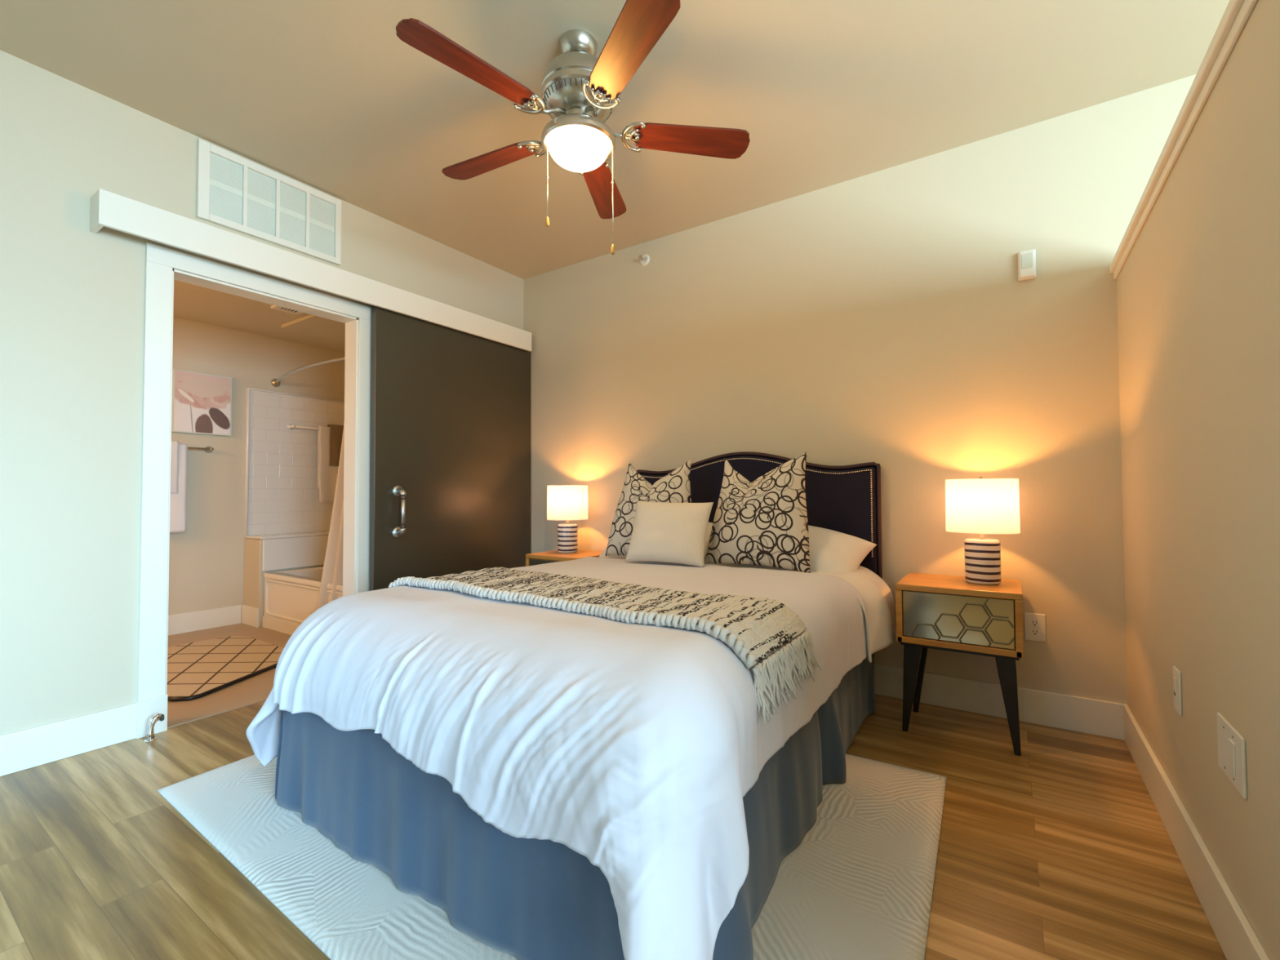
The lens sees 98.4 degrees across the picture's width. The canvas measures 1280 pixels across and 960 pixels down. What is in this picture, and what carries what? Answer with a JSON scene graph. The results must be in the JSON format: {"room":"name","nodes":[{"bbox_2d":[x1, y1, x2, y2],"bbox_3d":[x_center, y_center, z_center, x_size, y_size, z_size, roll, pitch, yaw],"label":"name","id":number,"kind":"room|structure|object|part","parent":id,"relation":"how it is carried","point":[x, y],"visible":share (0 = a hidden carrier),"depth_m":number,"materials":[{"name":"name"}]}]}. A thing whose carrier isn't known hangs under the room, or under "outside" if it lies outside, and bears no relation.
{"room":"bedroom","nodes":[
{"label":"bedroom","id":0,"kind":"room"},
{"bbox_2d":[167,622,291,715],"bbox_3d":[-2.983,1.186,3.215,1.913,0.102,3.700,-1,-2,34],"label":"floor","id":1,"kind":"structure","parent":0,"point":[264,680],"depth_m":3.83,"materials":[{"name":"tile"}]},
{"bbox_2d":[167,635,284,701],"bbox_3d":[-2.654,1.127,3.424,1.304,0.020,0.790,-1,-2,34],"label":"bath rug","id":2,"kind":"object","parent":1,"relation":"on","point":[200,668],"visible":0.62,"depth_m":3.37,"materials":[{"name":"beige fabric"}]},
{"bbox_2d":[262,566,342,635],"bbox_3d":[-2.064,0.945,4.293,1.650,0.428,0.887,-1,-2,34],"label":"bathtub","id":3,"kind":"object","parent":1,"relation":"on","point":[291,596],"visible":0.34,"depth_m":4.18,"materials":[{"name":"ceramic"}]},
{"bbox_2d":[168,316,345,615],"bbox_3d":[-3.825,-0.096,3.805,0.100,2.500,3.700,-1,-2,34],"label":"wall","id":4,"kind":"structure","parent":0,"point":[206,560],"depth_m":4.43,"materials":[{"name":"beige paint"}]},
{"bbox_2d":[186,446,213,453],"bbox_3d":[-3.536,-0.245,4.083,0.076,0.052,0.650,-1,-2,34],"label":"towel bar","id":5,"kind":"object","parent":4,"relation":"attached to","point":[207,449],"visible":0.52,"depth_m":4.29,"materials":[{"name":"silver metal"}]},
{"bbox_2d":[169,443,187,533],"bbox_3d":[-3.546,0.056,4.006,0.046,0.665,0.412,-1,-2,34],"label":"bath towel","id":6,"kind":"object","parent":5,"relation":"hanging from","point":[178,502],"visible":0.28,"depth_m":4.14,"materials":[{"name":"white fabric"}]},
{"bbox_2d":[170,440,178,493],"bbox_3d":[-3.553,-0.099,3.999,0.075,0.394,0.326,-1,-2,34],"label":"hand towel","id":7,"kind":"object","parent":6,"relation":"on","point":[175,444],"visible":0.09,"depth_m":4.10,"materials":[{"name":"white fabric"}]},
{"bbox_3d":[-3.515,-0.246,4.069,0.016,0.016,0.598,-1,-2,34],"label":"rail","id":8,"kind":"part","parent":5,"relation":"part of","materials":[{"name":"silver metal"}]},
{"bbox_3d":[-3.370,-0.240,4.332,0.076,0.052,0.052,-1,-2,34],"label":"post","id":9,"kind":"part","parent":5,"relation":"part of","materials":[{"name":"silver metal"}]},
{"bbox_2d":[171,368,231,435],"bbox_3d":[-3.415,-0.595,4.312,0.034,0.476,0.380,-1,-2,34],"label":"picture","id":10,"kind":"object","parent":4,"relation":"attached to","point":[202,402],"visible":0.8,"depth_m":4.29},
{"bbox_2d":[168,604,241,635],"bbox_3d":[-4.029,1.070,3.360,0.015,0.150,2.775,-1,-2,34],"label":"baseboard","id":11,"kind":"structure","parent":4,"relation":"attached to","point":[192,621],"depth_m":4.30,"materials":[{"name":"white paint"}]},
{"bbox_2d":[241,604,258,627],"bbox_3d":[-3.134,1.092,4.439,0.278,0.150,0.015,-1,-2,34],"label":"baseboard","id":12,"kind":"structure","parent":4,"relation":"attached to","point":[250,615],"depth_m":4.42,"materials":[{"name":"white paint"}]},
{"bbox_2d":[244,387,344,571],"bbox_3d":[-2.881,-0.012,4.844,0.313,1.496,0.901,-1,-2,34],"label":"tub surround","id":13,"kind":"object","parent":4,"relation":"attached to","point":[282,492],"visible":0.64,"depth_m":4.75,"materials":[{"name":"white tile"}]},
{"bbox_3d":[-2.753,0.607,4.755,0.022,0.252,0.885,-1,-2,34],"label":"panel","id":14,"kind":"part","parent":13,"relation":"part of","materials":[{"name":"plastic"}]},
{"bbox_2d":[286,423,319,430],"bbox_3d":[-2.875,-0.460,5.028,0.076,0.052,0.597,-1,-2,34],"label":"bar","id":15,"kind":"object","parent":13,"relation":"attached to","point":[289,426],"visible":0.51,"depth_m":4.82,"materials":[{"name":"white plastic"}]},
{"bbox_3d":[-3.026,-0.465,4.801,0.076,0.052,0.052,-1,-2,34],"label":"post","id":16,"kind":"part","parent":15,"relation":"part of","materials":[{"name":"white plastic"}]},
{"bbox_3d":[-2.853,-0.460,5.013,0.018,0.018,0.545,-1,-2,34],"label":"rail","id":17,"kind":"part","parent":15,"relation":"part of","materials":[{"name":"white plastic"}]},
{"bbox_2d":[317,426,338,502],"bbox_3d":[-2.803,-0.140,5.071,0.046,0.691,0.280,-1,-2,34],"label":"bath towel","id":18,"kind":"object","parent":15,"relation":"hanging from","point":[326,474],"visible":0.59,"depth_m":4.99,"materials":[{"name":"white fabric"}]},
{"bbox_2d":[327,424,343,466],"bbox_3d":[-2.796,-0.318,5.090,0.072,0.379,0.143,-1,-2,34],"label":"hand towel","id":19,"kind":"object","parent":15,"relation":"hanging from","point":[335,431],"visible":0.77,"depth_m":5.05,"materials":[{"name":"brown fabric"}]},
{"bbox_2d":[271,356,345,386],"bbox_3d":[-2.364,-0.855,4.166,1.964,0.072,0.198,-1,-2,34],"label":"shower curtain rod","id":20,"kind":"object","parent":4,"relation":"attached to","point":[274,382],"visible":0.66,"depth_m":4.19,"materials":[{"name":"silver metal"}]},
{"bbox_2d":[315,422,344,610],"bbox_3d":[-1.945,0.040,3.778,0.716,1.843,0.127,-1,-2,22],"label":"shower curtain","id":21,"kind":"object","parent":20,"relation":"hanging from","point":[332,572],"visible":0.12,"depth_m":3.82,"materials":[{"name":"white fabric"}]},
{"bbox_2d":[173,280,345,352],"bbox_3d":[-2.972,-1.313,3.263,1.963,0.100,3.700,-1,-2,34],"label":"ceiling","id":22,"kind":"structure","parent":0,"point":[192,302],"depth_m":4.15,"materials":[{"name":"beige paint"}]},
{"bbox_2d":[271,305,302,315],"bbox_3d":[-2.482,-1.238,3.957,0.280,0.018,0.180,-1,-2,34],"label":"ceiling vent","id":23,"kind":"object","parent":22,"relation":"in","point":[273,307],"visible":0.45,"depth_m":4.00,"materials":[{"name":"white metal"}]},
{"bbox_2d":[280,314,345,342],"bbox_3d":[-2.378,-1.218,4.581,0.580,0.027,0.845,-1,-2,34],"label":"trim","id":24,"kind":"structure","parent":22,"relation":"attached to","point":[310,324],"depth_m":4.37,"materials":[{"name":"beige paint"}]},
{"bbox_2d":[0,49,523,735],"bbox_3d":[-2.373,-0.260,2.251,0.120,2.740,5.320,-1,-2,34],"label":"wall","id":25,"kind":"structure","parent":0,"point":[72,296],"depth_m":2.26,"materials":[{"name":"beige paint"}]},
{"bbox_2d":[0,702,136,776],"bbox_3d":[-2.981,1.012,1.177,0.016,0.150,2.905,-1,-2,34],"label":"baseboard","id":26,"kind":"structure","parent":25,"relation":"attached to","point":[24,749],"depth_m":2.20,"materials":[{"name":"white paint"}]},
{"bbox_2d":[135,693,168,738],"bbox_3d":[-2.143,1.034,2.424,0.028,0.160,0.103,-1,-2,34],"label":"trim","id":27,"kind":"structure","parent":25,"relation":"attached to","point":[146,708],"depth_m":2.41,"materials":[{"name":"white paint"}]},
{"bbox_2d":[137,242,371,700],"bbox_3d":[-1.885,0.042,2.847,0.020,2.162,1.047,-1,-2,34],"label":"trim","id":28,"kind":"structure","parent":25,"relation":"attached to","point":[160,261],"depth_m":2.47,"materials":[{"name":"white paint"}]},
{"bbox_2d":[165,268,358,693],"bbox_3d":[-1.942,0.084,2.888,0.123,2.080,0.872,-1,-2,34],"label":"trim","id":29,"kind":"structure","parent":25,"relation":"attached to","point":[349,543],"depth_m":3.22,"materials":[{"name":"white paint"}]},
{"bbox_2d":[195,138,341,265],"bbox_3d":[-1.895,-1.414,2.874,0.024,0.370,0.668,-1,-2,34],"label":"air vent","id":30,"kind":"object","parent":25,"relation":"in","point":[236,193],"visible":1,"depth_m":2.83,"materials":[{"name":"white paint"}]},
{"bbox_2d":[89,188,531,351],"bbox_3d":[-1.560,-1.082,3.272,0.130,0.143,2.430,-1,-2,34],"label":"trim","id":31,"kind":"structure","parent":25,"relation":"attached to","point":[108,209],"depth_m":2.76,"materials":[{"name":"white paint"}]},
{"bbox_2d":[369,305,530,591],"bbox_3d":[-1.181,0.036,3.731,0.124,2.188,1.265,-1,-2,34],"label":"door","id":32,"kind":"structure","parent":25,"relation":"in","point":[450,492],"depth_m":3.62,"materials":[{"name":"brown wood"}]},
{"bbox_3d":[-1.432,0.190,3.309,0.076,0.315,0.066,-1,-2,34],"label":"handle","id":33,"kind":"part","parent":32,"relation":"part of","materials":[{"name":"silver metal"}]},
{"bbox_2d":[243,535,324,626],"bbox_3d":[-2.884,0.831,4.835,0.293,0.690,0.910,-1,-2,34],"label":"wall ledge","id":34,"kind":"object","parent":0,"point":[253,574],"visible":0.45,"depth_m":4.44,"materials":[{"name":"beige paint"}]},
{"bbox_2d":[0,693,1226,959],"bbox_3d":[0.187,1.106,0.442,6.100,0.100,5.200,-1,-2,34],"label":"floor","id":35,"kind":"structure","parent":0,"point":[1060,849],"depth_m":1.59,"materials":[{"name":"brown wood"}]},
{"bbox_2d":[143,713,164,742],"bbox_3d":[-2.089,1.060,2.375,0.044,0.106,0.068,-1,-2,34],"label":"door stop","id":36,"kind":"object","parent":35,"relation":"on","point":[150,736],"visible":1,"depth_m":2.36,"materials":[{"name":"silver metal"}]},
{"bbox_2d":[167,687,272,728],"bbox_3d":[-1.960,1.147,2.877,0.175,0.055,0.870,-1,-2,34],"label":"threshold","id":37,"kind":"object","parent":35,"relation":"on","point":[217,708],"depth_m":2.70,"materials":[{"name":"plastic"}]},
{"bbox_2d":[157,753,946,959],"bbox_3d":[-0.330,1.086,1.925,2.425,0.013,1.763,-1,-2,34],"label":"area rug","id":38,"kind":"object","parent":35,"relation":"on","point":[858,885],"visible":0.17,"depth_m":1.49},
{"bbox_2d":[525,549,603,566],"bbox_3d":[-0.456,0.816,3.715,0.460,0.645,0.410,-1,-2,34],"label":"nightstand","id":39,"kind":"object","parent":35,"relation":"on","point":[542,557],"visible":0.1,"depth_m":3.63,"materials":[{"name":"brown wood"}]},
{"bbox_3d":[-0.460,0.620,3.715,0.402,0.195,0.380,-1,-2,34],"label":"drawer","id":40,"kind":"part","parent":39,"relation":"part of","materials":[{"name":"brown wood"}]},
{"bbox_2d":[546,484,587,552],"bbox_3d":[-0.497,0.260,3.796,0.280,0.469,0.280,-1,-2,34],"label":"table lamp","id":41,"kind":"object","parent":39,"relation":"on","point":[567,502],"visible":1,"depth_m":3.70,"materials":[{"name":"fabric"}]},
{"bbox_3d":[-0.498,0.155,3.799,0.280,0.232,0.280,-1,-2,34],"label":"lamp shade","id":42,"kind":"part","parent":41,"relation":"part of","materials":[{"name":"fabric"}]},
{"bbox_2d":[275,451,882,959],"bbox_3d":[0.028,0.459,2.338,1.629,1.288,2.213,-1,-2,34],"label":"bed","id":43,"kind":"object","parent":35,"relation":"on","point":[522,898],"visible":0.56,"depth_m":1.49,"materials":[{"name":"blue fabric"}]},
{"bbox_2d":[245,556,867,959],"bbox_3d":[-0.195,0.727,2.061,1.768,0.657,1.668,-1,-2,34],"label":"duvet","id":44,"kind":"object","parent":43,"relation":"on","point":[637,749],"visible":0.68,"depth_m":1.26,"materials":[{"name":"white fabric"}]},
{"bbox_2d":[388,567,822,724],"bbox_3d":[-0.220,0.480,1.949,1.601,0.238,0.551,-1,-2,34],"label":"throw blanket","id":45,"kind":"object","parent":44,"relation":"on","point":[753,628],"visible":0.98,"depth_m":1.64,"materials":[{"name":"beige fabric"}]},
{"bbox_2d":[625,500,713,567],"bbox_3d":[0.143,0.261,2.774,0.436,0.313,0.191,-1,-2,27],"label":"cushion","id":46,"kind":"object","parent":44,"relation":"on","point":[666,532],"visible":1,"depth_m":2.71,"materials":[{"name":"beige fabric"}]},
{"bbox_2d":[598,522,712,558],"bbox_3d":[0.125,0.378,3.310,0.726,0.267,0.353,-1,-2,34],"label":"bed pillow","id":47,"kind":"object","parent":43,"relation":"on","point":[709,524],"visible":0.05,"depth_m":3.17,"materials":[{"name":"white fabric"}]},
{"bbox_2d":[599,555,896,662],"bbox_3d":[0.403,0.598,2.943,1.732,0.325,0.591,-1,-2,34],"label":"sheet","id":48,"kind":"object","parent":43,"relation":"on","point":[877,597],"visible":0.26,"depth_m":2.45,"materials":[{"name":"white fabric"}]},
{"bbox_2d":[604,458,691,555],"bbox_3d":[0.074,0.161,3.115,0.545,0.564,0.227,-1,-2,28],"label":"patterned cushion","id":49,"kind":"object","parent":48,"relation":"on","point":[673,487],"visible":0.6,"depth_m":3.08,"materials":[{"name":"beige fabric"}]},
{"bbox_2d":[704,452,810,573],"bbox_3d":[0.589,0.152,2.758,0.530,0.576,0.221,-1,-2,28],"label":"patterned cushion","id":50,"kind":"object","parent":48,"relation":"on","point":[763,521],"visible":1,"depth_m":2.67,"materials":[{"name":"beige fabric"}]},
{"bbox_3d":[0.595,0.331,3.238,1.478,0.942,0.035,-1,-2,34],"label":"padded panel","id":51,"kind":"part","parent":43,"relation":"part of","materials":[{"name":"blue fabric"}]},
{"bbox_3d":[0.582,0.139,3.224,1.457,0.538,0.006,-1,-2,34],"label":"nailhead trim","id":52,"kind":"part","parent":43,"relation":"part of","materials":[{"name":"silver metal"}]},
{"bbox_3d":[0.611,0.333,3.263,1.514,0.980,0.025,-1,-2,34],"label":"headboard","id":53,"kind":"part","parent":43,"relation":"part of","materials":[{"name":"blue fabric"}]},
{"bbox_2d":[758,524,876,572],"bbox_3d":[0.786,0.365,2.869,0.760,0.325,0.354,-1,-2,37],"label":"bed pillow","id":54,"kind":"object","parent":43,"relation":"on","point":[829,550],"visible":0.2,"depth_m":2.68,"materials":[{"name":"white fabric"}]},
{"bbox_2d":[895,572,1023,755],"bbox_3d":[1.427,0.778,2.460,0.460,0.645,0.410,-1,-2,34],"label":"nightstand","id":55,"kind":"object","parent":35,"relation":"on","point":[951,613],"visible":1,"depth_m":2.31,"materials":[{"name":"brown wood"}]},
{"bbox_3d":[1.197,0.910,2.426,0.080,0.380,0.055,-1,-2,34],"label":"leg","id":56,"kind":"part","parent":55,"relation":"part of","materials":[{"name":"black wood"}]},
{"bbox_3d":[1.348,0.915,2.644,0.072,0.380,0.065,-1,-2,34],"label":"leg","id":57,"kind":"part","parent":55,"relation":"part of","materials":[{"name":"black wood"}]},
{"bbox_2d":[902,591,1013,648],"bbox_3d":[1.316,0.578,2.301,0.398,0.191,0.004,-1,-2,34],"label":"drawer","id":58,"kind":"object","parent":55,"relation":"attached to","point":[971,620],"depth_m":2.29,"materials":[{"name":"gold metal"}]},
{"bbox_3d":[1.423,0.582,2.461,0.402,0.195,0.380,-1,-2,34],"label":"drawer","id":59,"kind":"part","parent":55,"relation":"part of","materials":[{"name":"brown wood"}]},
{"bbox_3d":[1.426,0.714,2.462,0.430,0.012,0.390,-1,-2,34],"label":"frame","id":60,"kind":"part","parent":55,"relation":"part of","materials":[{"name":"black wood"}]},
{"bbox_3d":[1.327,0.578,2.289,0.372,0.192,0.008,-1,-2,34],"label":"hexagon trim","id":61,"kind":"part","parent":55,"relation":"part of","materials":[{"name":"gold metal"}]},
{"bbox_2d":[945,476,1020,584],"bbox_3d":[1.513,0.219,2.445,0.280,0.469,0.280,-1,-2,34],"label":"table lamp","id":62,"kind":"object","parent":55,"relation":"on","point":[981,506],"visible":1,"depth_m":2.36,"materials":[{"name":"fabric"}]},
{"bbox_3d":[1.513,0.113,2.447,0.280,0.232,0.280,-1,-2,34],"label":"lamp shade","id":63,"kind":"part","parent":62,"relation":"part of","materials":[{"name":"fabric"}]},
{"bbox_3d":[1.487,0.904,2.233,0.080,0.380,0.055,-1,-2,34],"label":"leg","id":64,"kind":"part","parent":55,"relation":"part of","materials":[{"name":"black wood"}]},
{"bbox_2d":[0,0,1229,279],"bbox_3d":[0.159,-1.731,0.595,6.220,0.100,5.320,-1,-2,34],"label":"ceiling","id":65,"kind":"structure","parent":0,"point":[325,95],"depth_m":2.28,"materials":[{"name":"paint"}]},
{"bbox_2d":[395,0,750,254],"bbox_3d":[-0.270,-1.242,2.072,1.252,0.803,1.267,-1,-2,34],"label":"ceiling fan","id":66,"kind":"object","parent":65,"relation":"hanging from","point":[580,90],"visible":1,"depth_m":1.97,"materials":[{"name":"brown wood"}]},
{"bbox_3d":[-0.539,-1.321,1.766,0.459,0.009,0.136,1,10,-45],"label":"blade","id":67,"kind":"part","parent":66,"relation":"part of","materials":[{"name":"brown wood"}]},
{"bbox_3d":[-0.617,-1.309,2.270,0.459,0.009,0.136,-1,10,27],"label":"blade","id":68,"kind":"part","parent":66,"relation":"part of","materials":[{"name":"brown wood"}]},
{"bbox_3d":[-0.347,-1.126,2.067,0.009,0.297,0.009,-1,-1,11],"label":"pull chain","id":69,"kind":"part","parent":66,"relation":"part of","materials":[{"name":"gold metal"}]},
{"bbox_3d":[-0.230,-1.217,2.069,0.226,0.077,0.226,-1,-2,34],"label":"lamp shade","id":70,"kind":"part","parent":66,"relation":"part of","materials":[{"name":"white glass"}]},
{"bbox_3d":[-0.161,-1.305,2.501,0.136,0.009,0.459,-13,-3,9],"label":"blade","id":71,"kind":"part","parent":66,"relation":"part of","materials":[{"name":"brown wood"}]},
{"bbox_3d":[-0.101,-1.075,2.066,0.009,0.402,0.009,-1,-1,11],"label":"pull chain","id":72,"kind":"part","parent":66,"relation":"part of","materials":[{"name":"gold metal"}]},
{"bbox_3d":[-0.035,-1.326,1.684,0.136,0.009,0.459,14,-8,-26],"label":"blade","id":73,"kind":"part","parent":66,"relation":"part of","materials":[{"name":"brown wood"}]},
{"bbox_3d":[0.199,-1.315,2.138,0.459,0.009,0.136,0,-13,-9],"label":"blade","id":74,"kind":"part","parent":66,"relation":"part of","materials":[{"name":"brown wood"}]},
{"bbox_2d":[523,74,1195,704],"bbox_3d":[1.657,-0.216,2.688,6.100,2.840,0.120,-1,-2,34],"label":"wall","id":75,"kind":"structure","parent":0,"point":[886,317],"depth_m":2.80,"materials":[{"name":"beige paint"}]},
{"bbox_2d":[638,253,649,266],"bbox_3d":[0.018,-1.484,3.703,0.080,0.080,0.058,-1,-2,34],"label":"sprinkler head","id":76,"kind":"object","parent":75,"relation":"attached to","point":[644,259],"visible":1,"depth_m":3.71},
{"bbox_2d":[874,664,1127,740],"bbox_3d":[0.568,1.049,3.306,3.560,0.150,0.015,-1,-2,34],"label":"baseboard","id":77,"kind":"structure","parent":75,"relation":"attached to","point":[1104,718],"depth_m":2.52,"materials":[{"name":"white paint"}]},
{"bbox_2d":[1017,248,1035,280],"bbox_3d":[1.774,-0.988,2.533,0.068,0.132,0.037,-1,-2,34],"label":"sensor","id":78,"kind":"object","parent":75,"relation":"attached to","point":[1026,259],"visible":1,"depth_m":2.52,"materials":[{"name":"white plastic"}]},
{"bbox_2d":[1024,612,1045,642],"bbox_3d":[1.790,0.668,2.503,0.078,0.124,0.009,-1,-2,34],"label":"wall outlet","id":79,"kind":"object","parent":75,"relation":"attached to","point":[1034,624],"visible":1,"depth_m":2.50,"materials":[{"name":"white plastic"}]},
{"bbox_2d":[1030,619,1039,626],"bbox_3d":[1.788,0.647,2.502,0.034,0.029,0.003,-1,-2,34],"label":"socket","id":80,"kind":"object","parent":79,"relation":"attached to","point":[1033,622],"depth_m":2.50,"materials":[{"name":"white plastic"}]},
{"bbox_2d":[1030,628,1039,635],"bbox_3d":[1.788,0.688,2.501,0.034,0.029,0.003,-1,-2,34],"label":"socket","id":81,"kind":"object","parent":79,"relation":"attached to","point":[1033,631],"depth_m":2.50,"materials":[{"name":"white plastic"}]},
{"bbox_2d":[1116,0,1279,959],"bbox_3d":[1.462,0.080,1.358,0.120,1.986,2.300,-1,-2,34],"label":"wall","id":82,"kind":"structure","parent":0,"point":[1198,286],"depth_m":1.28,"materials":[{"name":"beige paint"}]},
{"bbox_2d":[1173,666,1182,715],"bbox_3d":[1.559,0.611,1.604,0.010,0.124,0.070,-1,-2,34],"label":"wall plate","id":83,"kind":"object","parent":82,"relation":"attached to","point":[1177,687],"visible":1,"depth_m":1.59,"materials":[{"name":"white plastic"}]},
{"bbox_2d":[1109,0,1257,279],"bbox_3d":[1.452,-0.913,1.374,0.164,0.060,2.320,-1,-2,34],"label":"trim","id":84,"kind":"structure","parent":82,"relation":"attached to","point":[1237,13],"depth_m":1.35,"materials":[{"name":"white paint"}]},
{"bbox_2d":[1123,705,1269,959],"bbox_3d":[1.405,0.998,1.367,0.015,0.150,2.285,-1,-2,34],"label":"baseboard","id":85,"kind":"structure","parent":82,"relation":"attached to","point":[1234,934],"depth_m":1.43,"materials":[{"name":"white paint"}]},
{"bbox_2d":[1216,712,1247,799],"bbox_3d":[1.302,0.602,1.219,0.009,0.124,0.170,-1,-2,34],"label":"wall plate","id":86,"kind":"object","parent":82,"relation":"attached to","point":[1232,761],"visible":1,"depth_m":1.20,"materials":[{"name":"white plastic"}]}
]}

